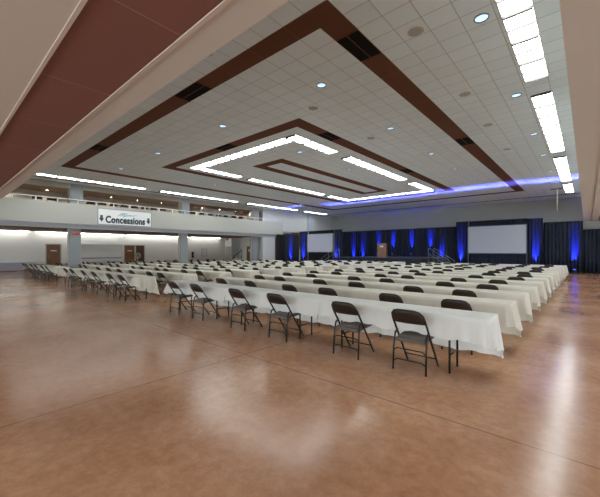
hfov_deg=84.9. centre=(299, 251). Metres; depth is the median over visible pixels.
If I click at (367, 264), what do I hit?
tablecloth
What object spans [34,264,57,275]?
tablecloth
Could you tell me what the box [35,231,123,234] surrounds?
light
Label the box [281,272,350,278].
tablecloth
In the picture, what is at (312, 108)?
ceiling speaker
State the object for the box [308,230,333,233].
drape
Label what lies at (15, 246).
wall
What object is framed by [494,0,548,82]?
ceiling light
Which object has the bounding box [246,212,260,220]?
wall
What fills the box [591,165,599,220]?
trim
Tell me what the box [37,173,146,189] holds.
ceiling light
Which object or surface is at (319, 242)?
projection screen
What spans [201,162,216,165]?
diffuser
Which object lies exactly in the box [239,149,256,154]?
diffuser
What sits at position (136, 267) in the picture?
tablecloth
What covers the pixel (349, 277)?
folding chair
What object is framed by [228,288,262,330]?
folding chair
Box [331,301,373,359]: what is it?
folding chair
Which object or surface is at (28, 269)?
folding chair
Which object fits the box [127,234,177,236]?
light
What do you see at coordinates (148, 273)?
folding chair
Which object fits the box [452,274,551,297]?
tablecloth
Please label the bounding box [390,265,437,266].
tablecloth
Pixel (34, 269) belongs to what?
folding chair
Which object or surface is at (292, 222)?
wall
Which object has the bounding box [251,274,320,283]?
tablecloth
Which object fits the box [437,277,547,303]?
tablecloth
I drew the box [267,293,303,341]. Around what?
folding chair
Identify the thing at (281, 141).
diffuser
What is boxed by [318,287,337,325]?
folding chair
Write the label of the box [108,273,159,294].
tablecloth
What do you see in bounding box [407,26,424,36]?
ceiling speaker
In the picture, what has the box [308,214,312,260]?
trim
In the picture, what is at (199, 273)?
folding chair
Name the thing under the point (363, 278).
tablecloth
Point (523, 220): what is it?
drape
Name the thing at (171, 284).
folding chair
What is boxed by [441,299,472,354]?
folding chair
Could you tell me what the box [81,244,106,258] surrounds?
trim
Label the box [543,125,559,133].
diffuser
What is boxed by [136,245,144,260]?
door
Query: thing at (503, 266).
tablecloth
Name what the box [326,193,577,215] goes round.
trim
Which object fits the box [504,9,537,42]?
diffuser
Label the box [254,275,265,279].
folding chair
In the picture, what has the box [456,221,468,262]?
drape
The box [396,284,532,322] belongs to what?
tablecloth
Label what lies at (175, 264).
tablecloth
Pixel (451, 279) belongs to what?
folding chair
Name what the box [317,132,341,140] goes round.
ceiling vent
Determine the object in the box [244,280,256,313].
folding chair
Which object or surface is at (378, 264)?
tablecloth
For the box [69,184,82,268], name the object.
pillar
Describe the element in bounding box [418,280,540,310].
tablecloth
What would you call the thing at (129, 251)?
door
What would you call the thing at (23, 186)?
ceiling
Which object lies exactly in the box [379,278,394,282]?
folding chair
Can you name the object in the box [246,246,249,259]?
door
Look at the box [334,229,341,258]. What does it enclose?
drape
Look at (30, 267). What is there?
tablecloth
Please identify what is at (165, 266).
tablecloth
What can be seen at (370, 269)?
tablecloth
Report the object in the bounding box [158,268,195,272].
tablecloth
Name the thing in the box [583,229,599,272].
drape
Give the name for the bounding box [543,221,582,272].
drape
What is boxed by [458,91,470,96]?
ceiling speaker
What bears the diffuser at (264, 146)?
attached to the ceiling light at (284, 140)
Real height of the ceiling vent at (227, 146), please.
0.013 m
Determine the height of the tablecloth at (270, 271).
0.579 m
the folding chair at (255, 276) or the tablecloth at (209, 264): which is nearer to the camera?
the folding chair at (255, 276)
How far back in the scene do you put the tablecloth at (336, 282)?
8.04 m
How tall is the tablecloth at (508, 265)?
0.564 m
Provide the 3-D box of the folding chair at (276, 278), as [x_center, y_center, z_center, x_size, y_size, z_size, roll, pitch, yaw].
[-0.442,1.105,9.422,0.443,0.792,0.588,0,0,42]
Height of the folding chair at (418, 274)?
0.792 m
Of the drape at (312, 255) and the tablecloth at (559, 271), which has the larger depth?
the drape at (312, 255)
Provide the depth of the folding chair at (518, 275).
10.10 m
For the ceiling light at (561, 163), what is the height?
0.054 m
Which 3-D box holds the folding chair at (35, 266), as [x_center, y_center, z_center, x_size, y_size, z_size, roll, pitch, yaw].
[-14.098,1.105,17.791,0.443,0.792,0.588,0,0,42]
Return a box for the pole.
[550,188,562,210]
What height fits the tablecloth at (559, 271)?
0.564 m
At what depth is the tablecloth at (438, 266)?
15.46 m
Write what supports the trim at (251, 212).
attached to the wall at (20, 209)
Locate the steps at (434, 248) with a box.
[428,248,454,262]
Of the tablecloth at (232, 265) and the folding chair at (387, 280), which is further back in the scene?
the tablecloth at (232, 265)
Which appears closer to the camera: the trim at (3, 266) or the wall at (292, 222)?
the trim at (3, 266)
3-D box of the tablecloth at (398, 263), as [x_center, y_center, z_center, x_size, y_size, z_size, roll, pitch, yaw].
[6.616,1.059,24.451,2.537,0.579,0.668,0,0,41]
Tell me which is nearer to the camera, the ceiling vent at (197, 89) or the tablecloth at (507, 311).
the tablecloth at (507, 311)
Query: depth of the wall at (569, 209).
27.56 m
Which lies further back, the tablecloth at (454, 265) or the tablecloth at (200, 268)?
the tablecloth at (454, 265)
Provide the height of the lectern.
1.180 m
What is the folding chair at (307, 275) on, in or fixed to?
on the floor
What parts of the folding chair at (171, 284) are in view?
backrest, seat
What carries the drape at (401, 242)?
on the floor
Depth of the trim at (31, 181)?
20.62 m
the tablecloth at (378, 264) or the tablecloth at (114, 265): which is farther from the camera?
the tablecloth at (378, 264)
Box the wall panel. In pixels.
[201,208,234,217]
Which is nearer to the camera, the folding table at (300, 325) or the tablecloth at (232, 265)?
the folding table at (300, 325)
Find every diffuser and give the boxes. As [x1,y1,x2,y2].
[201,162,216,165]
[214,158,227,162]
[226,153,240,158]
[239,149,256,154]
[253,144,272,150]
[269,138,290,145]
[288,135,308,142]
[304,141,323,148]
[320,147,336,153]
[344,157,359,162]
[357,162,371,166]
[368,166,380,170]
[496,0,531,16]
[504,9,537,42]
[513,37,543,63]
[521,60,547,80]
[532,93,553,106]
[536,105,555,116]
[540,116,557,125]
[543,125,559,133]
[546,132,561,140]
[548,140,562,146]
[550,145,563,151]
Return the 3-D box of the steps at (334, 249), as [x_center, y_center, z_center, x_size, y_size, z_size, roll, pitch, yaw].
[2.681,0.629,29.093,1.524,1.742,0.744,0,0,41]
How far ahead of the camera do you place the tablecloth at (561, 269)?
14.61 m
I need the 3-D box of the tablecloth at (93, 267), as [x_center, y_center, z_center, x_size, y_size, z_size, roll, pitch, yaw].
[-11.115,1.059,17.975,2.537,0.579,0.668,0,0,41]
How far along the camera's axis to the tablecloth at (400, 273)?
11.12 m
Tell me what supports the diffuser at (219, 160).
attached to the ceiling light at (284, 140)
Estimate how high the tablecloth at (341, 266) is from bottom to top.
0.580 m
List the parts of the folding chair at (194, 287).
backrest, seat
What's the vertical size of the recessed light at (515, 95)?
0.021 m
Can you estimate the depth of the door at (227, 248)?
38.42 m
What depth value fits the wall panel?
27.95 m
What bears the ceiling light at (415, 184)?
attached to the ceiling at (454, 54)
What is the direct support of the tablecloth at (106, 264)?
on the folding table
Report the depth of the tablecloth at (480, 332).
4.18 m
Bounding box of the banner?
[97,208,151,226]
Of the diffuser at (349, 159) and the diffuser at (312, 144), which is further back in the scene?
the diffuser at (349, 159)
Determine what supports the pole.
hanging from the ceiling at (454, 54)
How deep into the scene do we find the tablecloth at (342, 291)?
7.08 m
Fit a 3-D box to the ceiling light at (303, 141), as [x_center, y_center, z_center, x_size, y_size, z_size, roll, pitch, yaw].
[0.481,-3.732,11.584,0.458,0.054,2.430,0,0,41]
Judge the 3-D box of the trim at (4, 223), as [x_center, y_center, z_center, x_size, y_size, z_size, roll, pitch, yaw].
[-12.043,-1.385,19.008,0.240,0.230,30.750,0,0,41]
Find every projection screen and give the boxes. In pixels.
[307,233,332,260]
[467,224,526,263]
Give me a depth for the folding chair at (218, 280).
8.59 m
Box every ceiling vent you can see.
[90,144,108,151]
[174,82,212,101]
[215,144,237,150]
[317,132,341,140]
[336,30,380,61]
[399,169,413,172]
[454,137,473,145]
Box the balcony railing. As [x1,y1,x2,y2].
[9,193,280,221]
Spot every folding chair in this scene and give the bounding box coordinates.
[24,263,36,276]
[29,264,41,275]
[33,264,47,278]
[40,265,54,279]
[44,266,58,281]
[63,268,80,286]
[69,269,85,288]
[80,270,98,291]
[90,271,110,293]
[106,273,127,297]
[117,275,139,300]
[146,271,164,293]
[157,272,170,296]
[167,281,195,314]
[190,283,219,320]
[196,271,212,281]
[216,278,227,308]
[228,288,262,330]
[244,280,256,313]
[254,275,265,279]
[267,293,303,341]
[274,276,285,280]
[282,284,297,321]
[283,272,292,275]
[306,274,316,277]
[313,279,327,284]
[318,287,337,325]
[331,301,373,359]
[347,276,360,280]
[348,282,364,287]
[374,274,386,277]
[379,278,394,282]
[379,293,402,341]
[391,308,438,376]
[401,275,413,278]
[403,286,423,292]
[414,273,426,275]
[436,281,454,286]
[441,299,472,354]
[450,278,466,281]
[452,289,476,296]
[468,275,483,278]
[476,284,498,289]
[482,273,495,275]
[489,279,507,283]
[507,277,524,280]
[517,274,532,277]
[529,270,541,272]
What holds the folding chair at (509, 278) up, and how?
on the floor
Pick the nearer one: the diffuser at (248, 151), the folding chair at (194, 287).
the folding chair at (194, 287)
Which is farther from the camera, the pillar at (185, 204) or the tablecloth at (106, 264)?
the pillar at (185, 204)
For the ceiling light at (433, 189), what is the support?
attached to the ceiling at (454, 54)
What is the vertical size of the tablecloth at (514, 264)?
0.579 m
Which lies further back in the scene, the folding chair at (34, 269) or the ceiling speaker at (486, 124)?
the folding chair at (34, 269)
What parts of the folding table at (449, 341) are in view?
leg, leg, leg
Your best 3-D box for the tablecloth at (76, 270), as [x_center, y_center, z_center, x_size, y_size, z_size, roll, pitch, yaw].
[-9.182,1.050,13.872,2.633,0.569,0.704,0,0,41]
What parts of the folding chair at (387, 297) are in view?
backrest, frame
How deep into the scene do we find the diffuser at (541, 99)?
8.10 m
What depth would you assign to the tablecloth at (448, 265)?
16.52 m
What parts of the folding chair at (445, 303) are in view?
frame, backrest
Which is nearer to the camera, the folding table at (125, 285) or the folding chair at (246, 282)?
the folding chair at (246, 282)
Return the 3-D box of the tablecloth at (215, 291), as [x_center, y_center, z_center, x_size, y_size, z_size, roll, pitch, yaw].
[-2.326,1.050,7.873,2.633,0.569,0.704,0,0,41]
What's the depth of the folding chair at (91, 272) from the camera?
11.55 m
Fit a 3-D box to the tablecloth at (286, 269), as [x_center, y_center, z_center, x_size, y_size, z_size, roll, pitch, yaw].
[-0.822,1.060,15.966,2.538,0.580,0.742,0,0,41]
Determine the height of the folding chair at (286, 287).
0.792 m
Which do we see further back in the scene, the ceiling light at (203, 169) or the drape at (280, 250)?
the drape at (280, 250)
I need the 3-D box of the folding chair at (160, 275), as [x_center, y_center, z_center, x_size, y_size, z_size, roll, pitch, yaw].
[-4.523,1.105,11.094,0.443,0.792,0.588,0,0,38]
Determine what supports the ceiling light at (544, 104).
attached to the ceiling at (454, 54)
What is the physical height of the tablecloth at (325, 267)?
0.579 m
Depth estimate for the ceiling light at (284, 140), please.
12.52 m
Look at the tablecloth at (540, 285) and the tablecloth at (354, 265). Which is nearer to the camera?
the tablecloth at (540, 285)
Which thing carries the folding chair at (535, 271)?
on the floor
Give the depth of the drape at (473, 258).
25.30 m
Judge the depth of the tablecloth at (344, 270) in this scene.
12.81 m
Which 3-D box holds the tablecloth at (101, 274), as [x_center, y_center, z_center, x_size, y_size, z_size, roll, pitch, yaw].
[-7.308,1.064,12.240,2.540,0.597,0.683,0,0,41]
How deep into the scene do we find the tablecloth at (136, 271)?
13.08 m
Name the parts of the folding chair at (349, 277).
backrest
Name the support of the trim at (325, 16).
attached to the ceiling at (454, 54)
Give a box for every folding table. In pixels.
[122,285,146,299]
[180,296,228,318]
[241,309,311,338]
[341,320,457,373]
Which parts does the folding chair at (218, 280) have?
backrest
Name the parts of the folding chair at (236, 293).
leg, backrest, seat, leg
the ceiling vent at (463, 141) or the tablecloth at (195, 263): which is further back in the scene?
the tablecloth at (195, 263)
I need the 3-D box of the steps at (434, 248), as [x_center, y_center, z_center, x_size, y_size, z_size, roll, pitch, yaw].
[10.101,0.629,23.450,1.524,1.742,1.044,0,0,41]
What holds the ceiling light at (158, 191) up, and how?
attached to the ceiling at (454, 54)
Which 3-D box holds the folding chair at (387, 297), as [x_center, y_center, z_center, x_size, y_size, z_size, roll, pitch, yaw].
[1.666,1.105,5.704,0.443,0.792,0.588,0,0,43]
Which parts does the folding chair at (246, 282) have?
backrest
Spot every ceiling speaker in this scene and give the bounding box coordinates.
[308,106,317,110]
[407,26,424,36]
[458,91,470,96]
[482,123,492,126]
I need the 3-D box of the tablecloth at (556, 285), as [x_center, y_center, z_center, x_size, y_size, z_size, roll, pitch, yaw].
[7.901,1.059,12.085,2.537,0.579,0.668,0,0,41]
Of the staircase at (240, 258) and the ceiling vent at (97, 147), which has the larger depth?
the staircase at (240, 258)
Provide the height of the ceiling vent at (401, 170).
0.013 m
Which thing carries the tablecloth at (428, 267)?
on the folding table
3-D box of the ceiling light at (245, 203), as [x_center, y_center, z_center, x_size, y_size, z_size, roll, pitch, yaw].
[-2.215,-3.732,27.916,0.440,0.054,5.900,0,0,41]
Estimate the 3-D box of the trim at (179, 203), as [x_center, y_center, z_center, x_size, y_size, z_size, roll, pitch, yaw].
[-8.570,-1.130,23.356,0.380,5.260,0.028,0,0,41]
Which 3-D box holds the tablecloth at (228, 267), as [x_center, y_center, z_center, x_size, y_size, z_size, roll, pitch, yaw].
[-3.591,1.055,16.488,2.540,0.578,0.684,0,0,41]
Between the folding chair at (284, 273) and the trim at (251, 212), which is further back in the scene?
the trim at (251, 212)
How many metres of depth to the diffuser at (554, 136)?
10.72 m
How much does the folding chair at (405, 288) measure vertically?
0.792 m
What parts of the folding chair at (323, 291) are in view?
backrest, frame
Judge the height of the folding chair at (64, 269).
0.792 m
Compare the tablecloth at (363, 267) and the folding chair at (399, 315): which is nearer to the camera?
the folding chair at (399, 315)
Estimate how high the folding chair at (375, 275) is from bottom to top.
0.792 m
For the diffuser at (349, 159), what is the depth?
13.44 m
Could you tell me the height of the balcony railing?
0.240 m
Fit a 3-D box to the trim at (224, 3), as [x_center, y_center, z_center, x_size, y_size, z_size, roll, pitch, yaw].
[-7.306,-2.042,8.552,22.740,0.015,0.040,0,0,41]
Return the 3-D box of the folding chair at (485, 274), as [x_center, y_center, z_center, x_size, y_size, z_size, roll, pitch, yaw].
[6.346,1.105,10.947,0.443,0.792,0.588,0,0,42]
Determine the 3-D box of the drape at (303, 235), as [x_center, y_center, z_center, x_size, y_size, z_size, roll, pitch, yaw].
[0.344,-0.211,31.848,1.127,3.422,0.196,0,0,44]
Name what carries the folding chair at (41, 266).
on the floor
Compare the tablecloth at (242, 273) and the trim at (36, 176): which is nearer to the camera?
the tablecloth at (242, 273)
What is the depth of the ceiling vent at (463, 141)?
11.21 m
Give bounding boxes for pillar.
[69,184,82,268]
[180,198,189,262]
[252,208,258,260]
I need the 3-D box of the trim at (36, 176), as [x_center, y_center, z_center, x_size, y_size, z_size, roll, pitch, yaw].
[-5.103,-3.757,25.633,0.200,0.006,27.940,0,0,41]
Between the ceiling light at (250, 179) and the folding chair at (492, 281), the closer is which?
the folding chair at (492, 281)
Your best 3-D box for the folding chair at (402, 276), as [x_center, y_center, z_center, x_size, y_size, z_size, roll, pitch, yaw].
[3.327,1.105,9.860,0.443,0.792,0.588,0,0,45]
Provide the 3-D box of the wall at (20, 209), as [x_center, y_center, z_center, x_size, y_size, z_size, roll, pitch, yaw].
[-11.874,-2.075,19.027,0.170,1.150,31.000,0,0,41]
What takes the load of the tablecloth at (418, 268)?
on the folding table
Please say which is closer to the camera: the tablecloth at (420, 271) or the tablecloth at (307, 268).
the tablecloth at (420, 271)
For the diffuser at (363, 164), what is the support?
attached to the ceiling light at (353, 160)
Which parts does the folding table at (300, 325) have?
leg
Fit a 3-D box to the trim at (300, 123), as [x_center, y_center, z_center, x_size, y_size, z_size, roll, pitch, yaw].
[1.690,-3.757,17.482,8.235,0.006,14.620,0,0,41]
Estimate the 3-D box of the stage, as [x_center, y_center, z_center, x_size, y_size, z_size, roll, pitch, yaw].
[7.889,1.000,27.998,7.740,1.000,5.971,0,0,41]
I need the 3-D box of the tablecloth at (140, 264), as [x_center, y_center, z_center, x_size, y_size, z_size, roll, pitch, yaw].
[-9.153,1.051,20.231,2.537,0.564,0.705,0,0,41]
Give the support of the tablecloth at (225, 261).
on the folding table
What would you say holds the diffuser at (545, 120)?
attached to the ceiling light at (544, 104)
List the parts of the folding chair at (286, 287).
backrest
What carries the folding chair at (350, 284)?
on the floor
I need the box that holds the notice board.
[201,249,206,255]
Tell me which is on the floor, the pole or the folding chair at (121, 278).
the folding chair at (121, 278)
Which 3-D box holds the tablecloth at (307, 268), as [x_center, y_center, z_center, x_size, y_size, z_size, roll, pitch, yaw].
[0.091,1.051,17.007,2.537,0.564,0.705,0,0,41]
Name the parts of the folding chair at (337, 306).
leg, backrest, seat, leg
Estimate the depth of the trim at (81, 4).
3.41 m
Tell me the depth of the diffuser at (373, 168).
14.86 m
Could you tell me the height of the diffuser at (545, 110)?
0.011 m
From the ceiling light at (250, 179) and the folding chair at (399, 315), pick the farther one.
the ceiling light at (250, 179)
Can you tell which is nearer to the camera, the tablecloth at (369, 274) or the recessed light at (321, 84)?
the recessed light at (321, 84)
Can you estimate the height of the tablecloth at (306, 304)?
0.597 m
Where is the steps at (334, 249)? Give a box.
[321,249,339,259]
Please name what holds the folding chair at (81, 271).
on the floor
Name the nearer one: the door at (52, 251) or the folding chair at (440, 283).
the folding chair at (440, 283)
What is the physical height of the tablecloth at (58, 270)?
0.564 m
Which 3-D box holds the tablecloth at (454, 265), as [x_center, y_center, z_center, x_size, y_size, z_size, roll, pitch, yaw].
[9.763,1.054,17.915,2.540,0.577,0.674,0,0,41]
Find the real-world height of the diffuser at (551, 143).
0.011 m
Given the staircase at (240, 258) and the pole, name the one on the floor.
the staircase at (240, 258)
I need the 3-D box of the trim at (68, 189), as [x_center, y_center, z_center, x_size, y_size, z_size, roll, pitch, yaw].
[-12.949,-1.130,18.352,0.380,5.260,0.028,0,0,41]
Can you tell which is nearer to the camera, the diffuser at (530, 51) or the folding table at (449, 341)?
the folding table at (449, 341)
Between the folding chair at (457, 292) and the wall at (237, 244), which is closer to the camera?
the folding chair at (457, 292)
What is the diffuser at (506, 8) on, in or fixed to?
attached to the ceiling light at (518, 17)
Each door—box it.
[45,244,60,265]
[124,245,134,261]
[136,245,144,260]
[225,246,230,259]
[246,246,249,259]
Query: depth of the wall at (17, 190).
21.90 m
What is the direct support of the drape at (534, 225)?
on the floor
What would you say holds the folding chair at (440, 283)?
on the floor
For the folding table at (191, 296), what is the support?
on the floor
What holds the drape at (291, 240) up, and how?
on the floor
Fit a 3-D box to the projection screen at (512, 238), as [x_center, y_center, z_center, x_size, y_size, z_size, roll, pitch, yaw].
[15.058,-0.250,25.219,3.990,3.500,0.050,0,0,41]
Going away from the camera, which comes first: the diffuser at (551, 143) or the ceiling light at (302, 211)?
the diffuser at (551, 143)
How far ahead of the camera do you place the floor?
3.23 m
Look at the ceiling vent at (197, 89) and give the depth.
7.70 m
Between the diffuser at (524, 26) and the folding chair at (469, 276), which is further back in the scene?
the folding chair at (469, 276)
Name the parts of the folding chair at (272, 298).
leg, backrest, seat, leg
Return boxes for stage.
[336,256,448,263]
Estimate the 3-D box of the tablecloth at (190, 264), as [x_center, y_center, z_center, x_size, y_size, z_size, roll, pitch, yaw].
[-5.463,1.051,18.120,2.628,0.571,0.689,0,0,41]
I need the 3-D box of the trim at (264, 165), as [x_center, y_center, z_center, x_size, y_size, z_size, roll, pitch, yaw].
[1.690,-3.757,17.482,1.830,0.006,9.460,0,0,41]
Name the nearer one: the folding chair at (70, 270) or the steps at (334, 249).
the folding chair at (70, 270)
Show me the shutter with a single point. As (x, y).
(85, 248)
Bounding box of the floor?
[0,271,599,496]
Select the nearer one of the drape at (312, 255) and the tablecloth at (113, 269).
the tablecloth at (113, 269)
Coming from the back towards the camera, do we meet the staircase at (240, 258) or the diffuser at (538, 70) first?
the staircase at (240, 258)
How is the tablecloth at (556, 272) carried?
on the folding table
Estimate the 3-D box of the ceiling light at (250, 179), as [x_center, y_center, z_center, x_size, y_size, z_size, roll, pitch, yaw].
[-0.571,-3.732,19.414,0.458,0.054,6.330,0,0,41]
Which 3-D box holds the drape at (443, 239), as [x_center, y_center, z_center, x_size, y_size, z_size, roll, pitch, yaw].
[11.927,-0.288,28.715,3.366,3.576,0.203,0,0,41]
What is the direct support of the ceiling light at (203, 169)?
attached to the ceiling at (454, 54)
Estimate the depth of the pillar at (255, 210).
28.47 m
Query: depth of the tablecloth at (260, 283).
8.68 m
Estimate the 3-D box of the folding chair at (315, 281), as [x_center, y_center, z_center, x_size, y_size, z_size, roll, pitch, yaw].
[0.628,1.105,8.491,0.443,0.792,0.588,0,0,39]
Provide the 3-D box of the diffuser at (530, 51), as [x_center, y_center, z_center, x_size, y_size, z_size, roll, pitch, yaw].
[4.265,-3.753,6.123,0.395,0.011,0.836,0,0,41]
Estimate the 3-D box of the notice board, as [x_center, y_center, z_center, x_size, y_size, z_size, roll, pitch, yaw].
[-10.732,0.150,36.763,0.030,0.860,0.700,0,0,41]
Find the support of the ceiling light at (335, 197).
attached to the ceiling at (454, 54)
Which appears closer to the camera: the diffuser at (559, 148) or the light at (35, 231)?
the diffuser at (559, 148)
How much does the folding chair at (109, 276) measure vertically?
0.792 m
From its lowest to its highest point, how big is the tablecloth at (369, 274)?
0.578 m
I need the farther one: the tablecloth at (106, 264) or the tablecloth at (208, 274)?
the tablecloth at (106, 264)
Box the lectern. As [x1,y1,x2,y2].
[377,243,387,256]
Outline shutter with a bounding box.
[82,245,120,257]
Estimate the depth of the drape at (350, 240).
34.42 m
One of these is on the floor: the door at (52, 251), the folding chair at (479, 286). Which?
the folding chair at (479, 286)
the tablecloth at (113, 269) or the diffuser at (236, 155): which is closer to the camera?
the diffuser at (236, 155)
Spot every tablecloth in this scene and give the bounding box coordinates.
[24,263,42,272]
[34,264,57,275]
[45,266,69,276]
[65,268,101,283]
[84,265,109,269]
[85,270,123,286]
[99,263,117,265]
[102,267,131,272]
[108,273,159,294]
[113,264,138,267]
[123,269,163,282]
[134,266,164,269]
[139,263,164,266]
[151,271,197,281]
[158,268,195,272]
[162,263,187,265]
[162,265,193,268]
[163,280,243,306]
[186,270,231,282]
[187,267,217,270]
[188,264,214,266]
[193,262,216,264]
[209,264,231,265]
[213,277,287,288]
[214,266,238,268]
[218,268,259,277]
[225,261,250,262]
[225,286,339,329]
[232,265,262,267]
[244,267,283,274]
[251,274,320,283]
[256,264,281,266]
[262,266,305,272]
[273,282,375,298]
[281,265,323,271]
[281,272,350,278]
[298,264,338,270]
[307,270,368,275]
[310,278,402,290]
[314,264,353,268]
[316,296,503,357]
[328,263,365,267]
[329,269,388,273]
[339,276,424,284]
[347,268,398,271]
[349,263,377,266]
[352,262,387,265]
[361,289,522,336]
[363,267,417,269]
[363,273,441,280]
[372,261,405,264]
[374,262,396,265]
[377,266,427,268]
[383,272,457,276]
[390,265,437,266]
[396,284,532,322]
[399,270,468,274]
[413,268,479,271]
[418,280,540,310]
[428,267,484,270]
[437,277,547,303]
[438,266,490,268]
[448,265,496,267]
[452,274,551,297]
[454,265,502,266]
[465,272,554,292]
[475,271,558,289]
[484,269,559,285]
[491,268,561,282]
[497,267,564,280]
[503,266,565,278]
[508,265,566,276]
[514,264,568,275]
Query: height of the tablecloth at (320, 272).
0.571 m
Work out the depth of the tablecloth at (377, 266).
16.23 m
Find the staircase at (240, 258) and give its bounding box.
[232,250,241,259]
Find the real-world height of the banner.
0.960 m
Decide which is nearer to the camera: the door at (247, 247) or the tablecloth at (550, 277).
the tablecloth at (550, 277)
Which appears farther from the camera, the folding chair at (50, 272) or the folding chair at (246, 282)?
the folding chair at (50, 272)
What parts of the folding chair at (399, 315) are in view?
leg, backrest, seat, leg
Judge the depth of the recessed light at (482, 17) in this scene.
5.28 m
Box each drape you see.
[276,234,284,261]
[285,234,298,261]
[300,231,307,260]
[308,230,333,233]
[309,252,333,260]
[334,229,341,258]
[342,231,359,256]
[360,230,386,255]
[387,228,417,255]
[417,227,455,262]
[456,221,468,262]
[469,218,526,225]
[469,254,525,263]
[527,218,542,264]
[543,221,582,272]
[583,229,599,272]
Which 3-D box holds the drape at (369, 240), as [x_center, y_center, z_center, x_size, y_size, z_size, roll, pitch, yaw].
[7.279,-0.288,32.780,3.016,3.576,0.205,0,0,41]
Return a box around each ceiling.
[0,225,299,237]
[18,184,249,213]
[32,0,580,217]
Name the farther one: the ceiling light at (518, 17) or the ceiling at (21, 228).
the ceiling at (21, 228)
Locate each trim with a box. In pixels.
[0,0,87,134]
[0,0,232,189]
[0,220,276,237]
[0,263,23,270]
[23,178,261,211]
[36,176,333,216]
[61,0,523,209]
[67,189,69,266]
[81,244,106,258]
[162,118,454,202]
[178,202,180,262]
[250,211,252,260]
[253,159,386,193]
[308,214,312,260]
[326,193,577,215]
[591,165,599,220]
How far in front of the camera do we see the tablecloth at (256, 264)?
18.58 m
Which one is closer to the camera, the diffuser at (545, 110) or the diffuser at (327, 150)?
the diffuser at (545, 110)
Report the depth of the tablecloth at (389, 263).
22.58 m
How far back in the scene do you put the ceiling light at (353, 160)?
14.76 m
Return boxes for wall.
[0,197,282,234]
[0,231,224,266]
[5,188,245,218]
[225,237,260,260]
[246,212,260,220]
[261,209,330,259]
[275,232,299,260]
[331,197,599,262]
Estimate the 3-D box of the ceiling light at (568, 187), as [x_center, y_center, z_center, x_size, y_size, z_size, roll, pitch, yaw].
[15.975,-3.732,19.506,0.435,0.054,3.600,0,0,41]
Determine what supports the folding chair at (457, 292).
on the floor
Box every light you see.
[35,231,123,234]
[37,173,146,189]
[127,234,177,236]
[158,191,238,202]
[190,137,292,169]
[199,168,242,178]
[245,203,298,210]
[246,178,325,195]
[285,134,338,154]
[302,211,327,214]
[316,82,325,87]
[326,195,348,200]
[341,156,406,180]
[347,189,434,200]
[407,182,432,190]
[473,13,489,23]
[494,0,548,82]
[511,93,521,97]
[530,90,564,153]
[553,156,571,181]
[562,183,573,192]
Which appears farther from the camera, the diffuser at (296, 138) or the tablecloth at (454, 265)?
the tablecloth at (454, 265)

